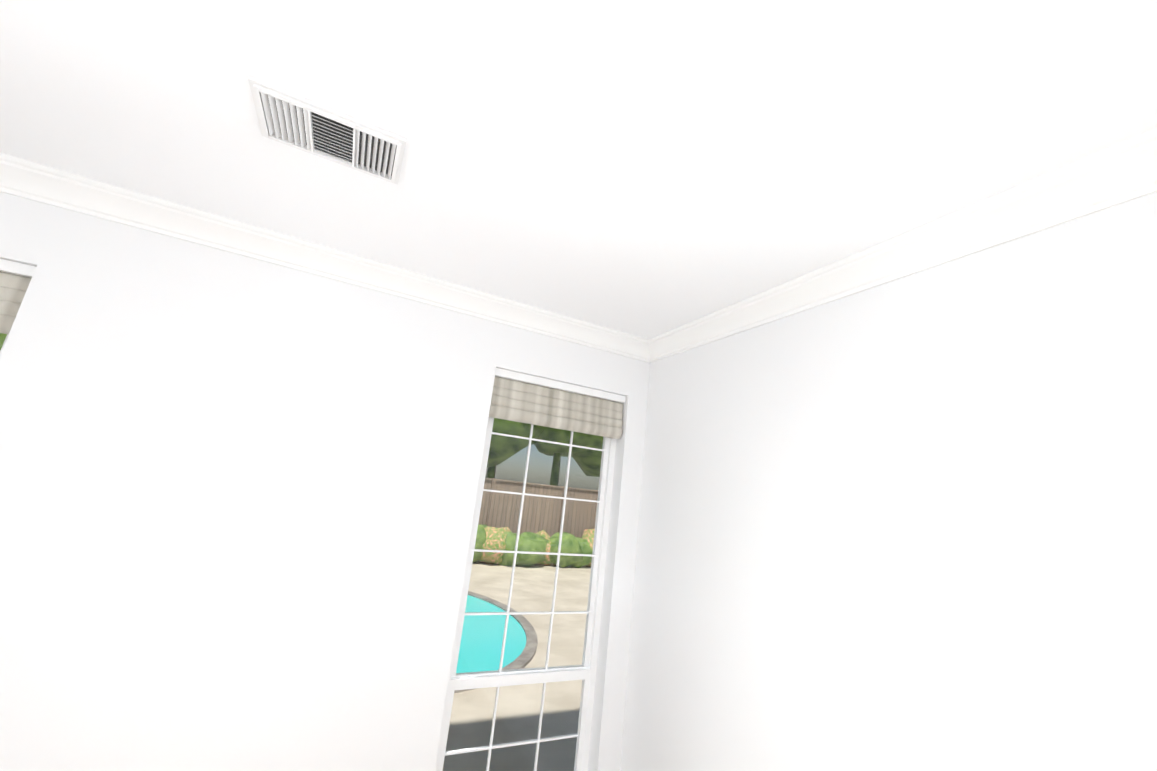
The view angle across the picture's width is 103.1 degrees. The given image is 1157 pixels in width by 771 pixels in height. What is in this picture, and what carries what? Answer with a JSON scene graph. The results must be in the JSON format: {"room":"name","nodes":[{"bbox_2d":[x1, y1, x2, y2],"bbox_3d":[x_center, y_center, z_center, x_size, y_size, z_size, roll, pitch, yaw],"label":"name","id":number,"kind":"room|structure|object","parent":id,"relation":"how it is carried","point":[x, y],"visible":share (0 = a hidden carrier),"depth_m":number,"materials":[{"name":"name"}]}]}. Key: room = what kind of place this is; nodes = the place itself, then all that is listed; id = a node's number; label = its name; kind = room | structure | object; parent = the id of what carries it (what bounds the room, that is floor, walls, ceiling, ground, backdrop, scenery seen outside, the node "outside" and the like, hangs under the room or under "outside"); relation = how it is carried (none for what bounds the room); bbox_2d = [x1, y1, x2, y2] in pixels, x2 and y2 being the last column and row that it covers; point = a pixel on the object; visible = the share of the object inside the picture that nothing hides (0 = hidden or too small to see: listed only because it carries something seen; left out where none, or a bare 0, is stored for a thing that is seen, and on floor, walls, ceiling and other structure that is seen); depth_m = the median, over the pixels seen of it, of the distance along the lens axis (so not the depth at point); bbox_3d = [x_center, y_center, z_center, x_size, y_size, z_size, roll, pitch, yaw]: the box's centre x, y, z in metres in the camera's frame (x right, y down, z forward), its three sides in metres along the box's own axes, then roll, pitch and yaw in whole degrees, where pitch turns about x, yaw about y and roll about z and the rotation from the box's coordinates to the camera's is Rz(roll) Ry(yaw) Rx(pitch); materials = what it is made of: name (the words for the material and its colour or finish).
{"room":"living room","nodes":[
{"label":"living room","id":0,"kind":"room"},
{"bbox_2d":[0,192,649,770],"bbox_3d":[-1.489,0.838,2.078,4.500,3.050,0.250,12,-14,-25],"label":"wall","id":1,"kind":"structure","parent":0,"point":[238,494],"depth_m":2.00,"materials":[{"name":"white paint"}]},
{"bbox_2d":[0,333,8,353],"bbox_3d":[-2.737,0.598,1.490,0.901,2.366,0.061,12,-14,-25],"label":"window","id":2,"kind":"structure","parent":1,"relation":"in","point":[3,343],"depth_m":1.84,"materials":[{"name":"white plastic"}]},
{"bbox_2d":[0,259,35,333],"bbox_3d":[-2.589,-0.421,1.650,0.888,0.283,0.050,12,-14,-25],"label":"roman shade","id":3,"kind":"object","parent":1,"relation":"attached to","point":[15,278],"depth_m":1.81,"materials":[{"name":"beige fabric"}]},
{"bbox_2d":[435,417,615,770],"bbox_3d":[-0.257,1.144,2.669,0.901,2.366,0.061,12,-14,-25],"label":"window","id":4,"kind":"structure","parent":1,"relation":"in","point":[585,672],"depth_m":2.64,"materials":[{"name":"white plastic"}]},
{"bbox_2d":[489,368,625,438],"bbox_3d":[-0.109,0.125,2.829,0.888,0.283,0.050,12,-14,-25],"label":"roman shade","id":5,"kind":"object","parent":1,"relation":"attached to","point":[526,398],"visible":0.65,"depth_m":2.80,"materials":[{"name":"beige fabric"}]},
{"bbox_2d":[0,0,1156,338],"bbox_3d":[0.227,-1.267,-0.554,4.500,0.200,7.080,12,-14,-25],"label":"ceiling","id":6,"kind":"structure","parent":0,"point":[646,168],"depth_m":1.30,"materials":[{"name":"white paint"}]},
{"bbox_2d":[248,75,406,184],"bbox_3d":[-0.785,-0.791,1.471,0.420,0.020,0.250,12,-14,-25],"label":"ceiling vent","id":7,"kind":"object","parent":6,"relation":"in","point":[289,118],"visible":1,"depth_m":1.45,"materials":[{"name":"white metal"}]},
{"bbox_2d":[620,192,1156,770],"bbox_3d":[1.993,0.702,-0.136,0.250,3.050,6.830,12,-14,-25],"label":"wall","id":8,"kind":"structure","parent":0,"point":[906,524],"depth_m":1.52,"materials":[{"name":"white paint"}]},
{"bbox_2d":[0,128,1156,362],"bbox_3d":[0.165,-1.123,-0.611,4.100,0.118,6.580,12,-14,-25],"label":"crown molding","id":9,"kind":"structure","parent":8,"relation":"attached to","point":[1118,174],"depth_m":1.94,"materials":[{"name":"white paint"}]},
{"label":"outside","id":10,"kind":"structure","parent":0,"visible":0},
{"bbox_2d":[443,561,590,770],"bbox_3d":[-0.967,3.859,6.701,70.000,0.300,70.000,12,-14,-25],"label":"ground","id":11,"kind":"structure","parent":10,"point":[564,647],"depth_m":4.91,"materials":[{"name":"beige concrete"}]},
{"bbox_2d":[0,333,602,485],"bbox_3d":[-1.122,1.670,18.522,41.035,10.663,8.511,14,-15,-30],"label":"trees","id":12,"kind":"object","parent":11,"relation":"on","point":[549,433],"depth_m":17.02,"materials":[{"name":"green plant"}]},
{"bbox_2d":[454,591,537,692],"bbox_3d":[-2.641,3.576,7.029,3.820,0.040,5.220,12,-14,-25],"label":"pool water","id":13,"kind":"structure","parent":11,"relation":"on","point":[524,648],"depth_m":6.57,"materials":[{"name":"teal liquid"}]},
{"bbox_2d":[472,524,594,567],"bbox_3d":[4.124,5.823,16.031,23.862,1.475,1.486,12,-14,-25],"label":"shrubs","id":14,"kind":"object","parent":11,"relation":"on","point":[569,544],"depth_m":12.90,"materials":[{"name":"green plant"}]},
{"bbox_2d":[478,478,597,537],"bbox_3d":[4.243,5.491,17.069,25.400,2.330,0.150,12,-14,-25],"label":"fence","id":15,"kind":"object","parent":11,"relation":"on","point":[533,503],"depth_m":14.49,"materials":[{"name":"brown wood"}]}
]}

